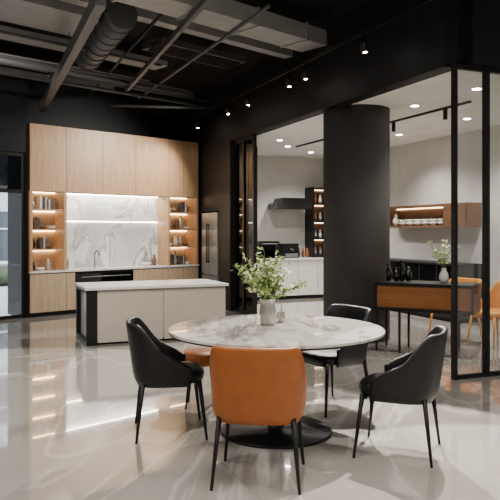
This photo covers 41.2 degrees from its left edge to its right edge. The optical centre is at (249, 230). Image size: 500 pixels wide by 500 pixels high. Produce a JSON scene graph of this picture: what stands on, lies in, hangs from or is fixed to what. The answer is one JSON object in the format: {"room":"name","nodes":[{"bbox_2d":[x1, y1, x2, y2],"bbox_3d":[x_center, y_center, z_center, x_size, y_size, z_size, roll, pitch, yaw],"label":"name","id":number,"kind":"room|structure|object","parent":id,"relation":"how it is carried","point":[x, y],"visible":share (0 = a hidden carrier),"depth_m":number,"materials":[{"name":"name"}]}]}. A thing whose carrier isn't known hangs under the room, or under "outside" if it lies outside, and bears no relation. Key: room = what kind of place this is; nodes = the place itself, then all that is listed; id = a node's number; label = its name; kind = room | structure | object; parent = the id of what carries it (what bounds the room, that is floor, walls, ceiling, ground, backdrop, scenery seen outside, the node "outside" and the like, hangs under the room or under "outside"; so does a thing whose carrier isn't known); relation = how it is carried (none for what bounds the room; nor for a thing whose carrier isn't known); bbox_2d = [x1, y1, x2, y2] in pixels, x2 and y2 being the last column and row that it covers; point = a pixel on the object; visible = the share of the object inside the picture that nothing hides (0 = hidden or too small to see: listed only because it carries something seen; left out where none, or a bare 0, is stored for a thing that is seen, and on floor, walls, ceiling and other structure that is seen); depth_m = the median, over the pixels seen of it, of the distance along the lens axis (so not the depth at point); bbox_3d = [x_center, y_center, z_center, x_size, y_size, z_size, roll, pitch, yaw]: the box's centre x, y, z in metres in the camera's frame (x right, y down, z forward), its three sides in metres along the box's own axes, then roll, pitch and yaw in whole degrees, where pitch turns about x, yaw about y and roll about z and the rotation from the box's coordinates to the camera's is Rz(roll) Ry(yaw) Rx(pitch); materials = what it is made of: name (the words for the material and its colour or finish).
{"room":"store","nodes":[
{"label":"store","id":0,"kind":"room"},
{"bbox_2d":[0,64,190,317],"bbox_3d":[-4.191,-0.650,11.666,9.500,4.300,0.750,0,0,-43],"label":"wall","id":1,"kind":"structure","parent":0,"point":[20,98],"depth_m":12.40,"materials":[{"name":"black paint"}]},
{"bbox_2d":[0,151,24,319],"bbox_3d":[-4.497,0.076,10.901,1.685,2.843,0.122,0,0,-43],"label":"door","id":2,"kind":"structure","parent":1,"relation":"in","point":[12,164],"depth_m":11.43,"materials":[{"name":"black metal"}]},
{"bbox_2d":[0,0,325,111],"bbox_3d":[-2.917,-2.473,8.894,7.342,0.655,6.435,0,0,-17],"label":"ceiling","id":3,"kind":"structure","parent":0,"point":[97,29],"depth_m":8.29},
{"bbox_2d":[142,37,246,68],"bbox_3d":[-0.788,-2.572,9.675,1.687,0.095,0.500,0,0,-43],"label":"ceiling vent","id":4,"kind":"object","parent":3,"relation":"in","point":[178,49],"visible":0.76,"depth_m":9.57,"materials":[{"name":"black metal"}]},
{"bbox_2d":[182,0,432,127],"bbox_3d":[0.249,-2.415,10.061,0.109,0.770,8.700,0,0,-23],"label":"track light","id":5,"kind":"object","parent":3,"relation":"attached to","point":[363,40],"visible":0.99,"depth_m":8.87,"materials":[{"name":"black metal"}]},
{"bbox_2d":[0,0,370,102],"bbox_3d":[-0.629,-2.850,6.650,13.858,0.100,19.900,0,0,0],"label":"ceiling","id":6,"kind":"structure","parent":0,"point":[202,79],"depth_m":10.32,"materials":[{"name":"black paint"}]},
{"bbox_2d":[198,141,232,310],"bbox_3d":[-0.549,-0.095,13.902,0.800,3.190,2.800,0,0,-23],"label":"wall partition","id":7,"kind":"structure","parent":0,"point":[215,164],"depth_m":12.88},
{"bbox_2d":[233,134,256,314],"bbox_3d":[-0.096,-0.095,12.053,0.061,3.190,0.960,0,0,-23],"label":"window","id":8,"kind":"structure","parent":7,"relation":"in","point":[244,149],"depth_m":12.03,"materials":[{"name":"black metal"}]},
{"bbox_2d":[0,298,499,499],"bbox_3d":[-0.577,1.550,6.650,13.754,0.100,19.900,0,0,0],"label":"floor","id":9,"kind":"structure","parent":0,"point":[68,426],"depth_m":4.90,"materials":[{"name":"stone"}]},
{"bbox_2d":[29,123,198,317],"bbox_3d":[-2.637,-0.180,12.948,3.720,3.360,0.620,0,0,-43],"label":"tall cabinet","id":10,"kind":"object","parent":9,"relation":"on","point":[114,194],"visible":0.78,"depth_m":12.69,"materials":[{"name":"brown wood"}]},
{"bbox_2d":[93,250,99,267],"bbox_3d":[-2.871,0.526,12.561,0.098,0.345,0.211,0,0,-43],"label":"kitchen faucet","id":11,"kind":"object","parent":10,"relation":"in","point":[98,251],"visible":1,"depth_m":12.59,"materials":[{"name":"metal"}]},
{"bbox_2d":[75,271,132,282],"bbox_3d":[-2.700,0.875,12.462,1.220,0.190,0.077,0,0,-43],"label":"oven","id":12,"kind":"object","parent":10,"relation":"in","point":[128,275],"visible":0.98,"depth_m":12.45,"materials":[{"name":"black glass"}]},
{"bbox_2d":[33,197,188,270],"bbox_3d":[-2.580,0.047,12.866,3.530,1.305,0.179,0,0,-43],"label":"books","id":13,"kind":"object","parent":10,"relation":"on","point":[41,202],"visible":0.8,"depth_m":11.87,"materials":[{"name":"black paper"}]},
{"bbox_2d":[74,279,228,345],"bbox_3d":[-1.409,1.120,9.461,1.990,0.760,0.990,0,0,-23],"label":"kitchen island","id":14,"kind":"object","parent":9,"relation":"on","point":[103,309],"visible":0.93,"depth_m":9.03,"materials":[{"name":"beige paint"}]},
{"bbox_2d":[126,316,207,443],"bbox_3d":[-0.632,1.081,4.974,0.583,0.841,0.574,0,0,-10],"label":"dining chair","id":15,"kind":"object","parent":9,"relation":"on","point":[155,363],"visible":1,"depth_m":4.71,"materials":[{"name":"black leather"}]},
{"bbox_2d":[181,348,210,408],"bbox_3d":[-0.420,1.266,5.720,0.380,0.471,0.380,0,0,0],"label":"dining chair","id":16,"kind":"object","parent":9,"relation":"on","point":[201,356],"visible":0.4,"depth_m":5.59,"materials":[{"name":"leather"}]},
{"bbox_2d":[201,212,218,280],"bbox_3d":[-0.512,0.565,13.581,0.782,1.870,0.940,0,0,-23],"label":"refrigerator","id":17,"kind":"object","parent":9,"relation":"on","point":[210,221],"visible":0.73,"depth_m":13.38,"materials":[{"name":"metal"}]},
{"bbox_2d":[210,345,306,494],"bbox_3d":[0.056,1.081,4.027,0.574,0.841,0.583,0,0,7],"label":"dining chair","id":18,"kind":"object","parent":9,"relation":"on","point":[250,386],"visible":1,"depth_m":3.79,"materials":[{"name":"leather"}]},
{"bbox_2d":[168,314,384,448],"bbox_3d":[0.195,1.111,4.980,1.604,0.777,1.604,0,0,0],"label":"dining table","id":19,"kind":"object","parent":9,"relation":"on","point":[303,332],"visible":0.76,"depth_m":4.76,"materials":[{"name":"white stone"}]},
{"bbox_2d":[248,316,256,324],"bbox_3d":[0.020,0.693,5.120,0.068,0.060,0.068,0,0,0],"label":"tea cup","id":20,"kind":"object","parent":19,"relation":"on","point":[252,320],"visible":1,"depth_m":5.09,"materials":[{"name":"white ceramic"}]},
{"bbox_2d":[230,247,308,324],"bbox_3d":[0.168,0.420,5.149,0.556,0.605,0.590,0,0,-19],"label":"potted plant","id":21,"kind":"object","parent":19,"relation":"on","point":[266,289],"visible":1,"depth_m":5.09,"materials":[{"name":"green plant"}]},
{"bbox_2d":[277,311,284,321],"bbox_3d":[0.245,0.682,5.280,0.068,0.080,0.068,0,0,0],"label":"tea cup","id":22,"kind":"object","parent":19,"relation":"on","point":[280,318],"visible":0.93,"depth_m":5.25,"materials":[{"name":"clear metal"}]},
{"bbox_2d":[257,257,322,299],"bbox_3d":[0.975,1.050,14.968,2.090,0.900,0.620,0,0,-23],"label":"base cabinet","id":23,"kind":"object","parent":9,"relation":"on","point":[309,269],"depth_m":14.76,"materials":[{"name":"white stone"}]},
{"bbox_2d":[257,241,279,258],"bbox_3d":[0.354,0.409,14.703,0.500,0.378,0.448,0,0,-23],"label":"microwave oven","id":24,"kind":"object","parent":23,"relation":"on","point":[269,247],"visible":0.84,"depth_m":14.52,"materials":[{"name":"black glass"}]},
{"bbox_2d":[280,243,298,257],"bbox_3d":[0.874,0.439,14.886,0.400,0.318,0.412,0,0,-23],"label":"coffee machine","id":25,"kind":"object","parent":23,"relation":"on","point":[289,250],"visible":0.89,"depth_m":14.79,"materials":[{"name":"black metal"}]},
{"bbox_2d":[299,247,308,256],"bbox_3d":[1.202,0.485,15.086,0.280,0.227,0.079,0,0,-23],"label":"jars","id":26,"kind":"object","parent":23,"relation":"on","point":[302,253],"visible":0.88,"depth_m":15.07,"materials":[{"name":"brown ceramic"}]},
{"bbox_2d":[305,187,322,256],"bbox_3d":[1.612,-0.203,15.361,0.570,1.595,0.390,0,0,-23],"label":"display shelf","id":27,"kind":"object","parent":23,"relation":"on","point":[314,195],"visible":0.62,"depth_m":15.29,"materials":[{"name":"black wood"}]},
{"bbox_2d":[301,304,371,417],"bbox_3d":[0.707,1.081,5.718,0.583,0.841,0.574,0,0,-33],"label":"dining chair","id":28,"kind":"object","parent":9,"relation":"on","point":[356,355],"visible":0.58,"depth_m":5.54,"materials":[{"name":"black leather"}]},
{"bbox_2d":[352,325,447,467],"bbox_3d":[1.040,1.081,4.528,0.583,0.841,0.574,0,0,21],"label":"dining chair","id":29,"kind":"object","parent":9,"relation":"on","point":[414,377],"visible":1,"depth_m":4.27,"materials":[{"name":"black leather"}]},
{"bbox_2d":[374,280,480,351],"bbox_3d":[2.206,1.070,8.290,1.200,0.860,0.500,0,0,29],"label":"desk","id":30,"kind":"object","parent":9,"relation":"on","point":[413,295],"visible":0.87,"depth_m":8.13,"materials":[{"name":"brown wood"}]},
{"bbox_2d":[427,239,458,282],"bbox_3d":[2.372,0.369,8.202,0.352,0.540,0.352,0,0,-24],"label":"vase","id":31,"kind":"object","parent":30,"relation":"on","point":[443,276],"visible":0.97,"depth_m":8.20,"materials":[{"name":"white ceramic"}]},
{"bbox_2d":[390,258,481,322],"bbox_3d":[3.046,1.020,12.135,0.570,0.960,2.838,0,0,-23],"label":"credenza","id":32,"kind":"object","parent":9,"relation":"on","point":[421,270],"visible":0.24,"depth_m":11.30,"materials":[{"name":"black wood"}]},
{"bbox_2d":[428,277,481,340],"bbox_3d":[2.847,1.081,9.169,0.583,0.841,0.574,0,0,-35],"label":"dining chair","id":33,"kind":"object","parent":9,"relation":"on","point":[473,280],"visible":0.09,"depth_m":9.20,"materials":[{"name":"orange leather"}]},
{"bbox_2d":[466,281,499,351],"bbox_3d":[3.191,1.081,8.561,0.583,0.841,0.574,0,0,-20],"label":"dining chair","id":34,"kind":"object","parent":9,"relation":"on","point":[495,290],"visible":0.64,"depth_m":8.70,"materials":[{"name":"orange leather"}]},
{"bbox_2d":[257,156,322,256],"bbox_3d":[0.489,-0.145,15.220,3.050,3.290,0.200,0,0,-23],"label":"wall","id":35,"kind":"structure","parent":0,"point":[277,177],"depth_m":15.23,"materials":[{"name":"grey paint"}]},
{"bbox_2d":[269,198,311,209],"bbox_3d":[0.905,-0.610,15.004,0.850,0.260,0.480,0,0,-23],"label":"range hood","id":36,"kind":"object","parent":35,"relation":"attached to","point":[280,203],"visible":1,"depth_m":14.84,"materials":[{"name":"black metal"}]},
{"bbox_2d":[191,0,472,151],"bbox_3d":[0.397,-2.245,10.882,0.200,1.110,9.100,0,0,-23],"label":"bulkhead","id":37,"kind":"object","parent":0,"point":[411,46],"visible":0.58,"depth_m":8.65,"materials":[{"name":"black paint"}]},
{"bbox_2d":[323,104,389,342],"bbox_3d":[1.490,-0.095,9.320,0.920,3.190,0.920,0,0,0],"label":"column","id":38,"kind":"structure","parent":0,"point":[356,137],"depth_m":8.92,"materials":[{"name":"grey paint"}]},
{"bbox_2d":[257,69,499,158],"bbox_3d":[2.124,-1.740,11.381,3.620,0.100,8.500,0,0,-22],"label":"ceiling","id":39,"kind":"structure","parent":0,"point":[433,93],"depth_m":9.90,"materials":[{"name":"white paint"}]},
{"bbox_2d":[295,139,322,146],"bbox_3d":[1.142,-1.666,12.684,0.061,0.036,1.096,0,0,-23],"label":"track light","id":40,"kind":"object","parent":39,"relation":"in","point":[320,139],"depth_m":12.66,"materials":[{"name":"black metal"}]},
{"bbox_2d":[390,106,450,131],"bbox_3d":[2.451,-1.596,9.573,0.061,0.175,1.383,0,0,-23],"label":"track light","id":41,"kind":"object","parent":39,"relation":"attached to","point":[445,113],"depth_m":9.48,"materials":[{"name":"black metal"}]},
{"bbox_2d":[458,101,471,105],"bbox_3d":[2.828,-1.666,8.675,0.061,0.034,0.247,0,0,-23],"label":"track light","id":42,"kind":"object","parent":39,"relation":"in","point":[467,102],"depth_m":8.69,"materials":[{"name":"black metal"}]},
{"bbox_2d":[390,125,499,324],"bbox_3d":[3.592,-0.145,11.854,0.202,3.290,9.026,0,0,-23],"label":"wall","id":43,"kind":"structure","parent":0,"point":[420,172],"depth_m":11.93,"materials":[{"name":"grey paint"}]},
{"bbox_2d":[390,202,481,227],"bbox_3d":[3.233,-0.265,12.024,0.310,0.410,2.348,0,0,-23],"label":"wall shelf","id":44,"kind":"object","parent":43,"relation":"attached to","point":[469,213],"visible":0.78,"depth_m":11.67,"materials":[{"name":"brown wood"}]},
{"bbox_2d":[393,214,442,225],"bbox_3d":[3.104,-0.211,12.242,0.177,0.220,1.530,0,0,-23],"label":"bowls","id":45,"kind":"object","parent":44,"relation":"in","point":[396,220],"visible":0.85,"depth_m":12.21,"materials":[{"name":"white ceramic"}]},
{"bbox_2d":[451,63,499,379],"bbox_3d":[3.598,-0.095,7.332,3.345,3.190,0.110,0,0,-23],"label":"glass partition","id":46,"kind":"structure","parent":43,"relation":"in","point":[486,71],"depth_m":6.76,"materials":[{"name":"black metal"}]},
{"bbox_2d":[444,0,499,67],"bbox_3d":[4.105,-2.245,7.615,4.500,1.110,0.200,0,0,-23],"label":"bulkhead","id":47,"kind":"object","parent":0,"point":[486,13],"visible":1,"depth_m":6.77,"materials":[{"name":"black paint"}]},
{"label":"outside","id":48,"kind":"structure","parent":0,"visible":0},
{"bbox_2d":[0,285,9,315],"bbox_3d":[-8.134,1.585,20.425,26.000,0.130,17.000,0,0,-43],"label":"ground","id":49,"kind":"structure","parent":48,"point":[3,289],"depth_m":14.54,"materials":[{"name":"white"}]},
{"bbox_2d":[0,193,7,265],"bbox_3d":[-7.936,-4.490,20.200,26.020,12.020,0.600,0,0,-43],"label":"building","id":50,"kind":"structure","parent":49,"relation":"on","point":[3,196],"depth_m":20.28,"materials":[{"name":"stone"}]},
{"bbox_2d":[0,266,7,285],"bbox_3d":[-5.653,1.245,19.620,17.460,0.550,1.335,0,0,-43],"label":"hedge","id":51,"kind":"object","parent":49,"relation":"on","point":[3,269],"visible":0.06,"depth_m":18.18,"materials":[{"name":"green plant"}]}
]}

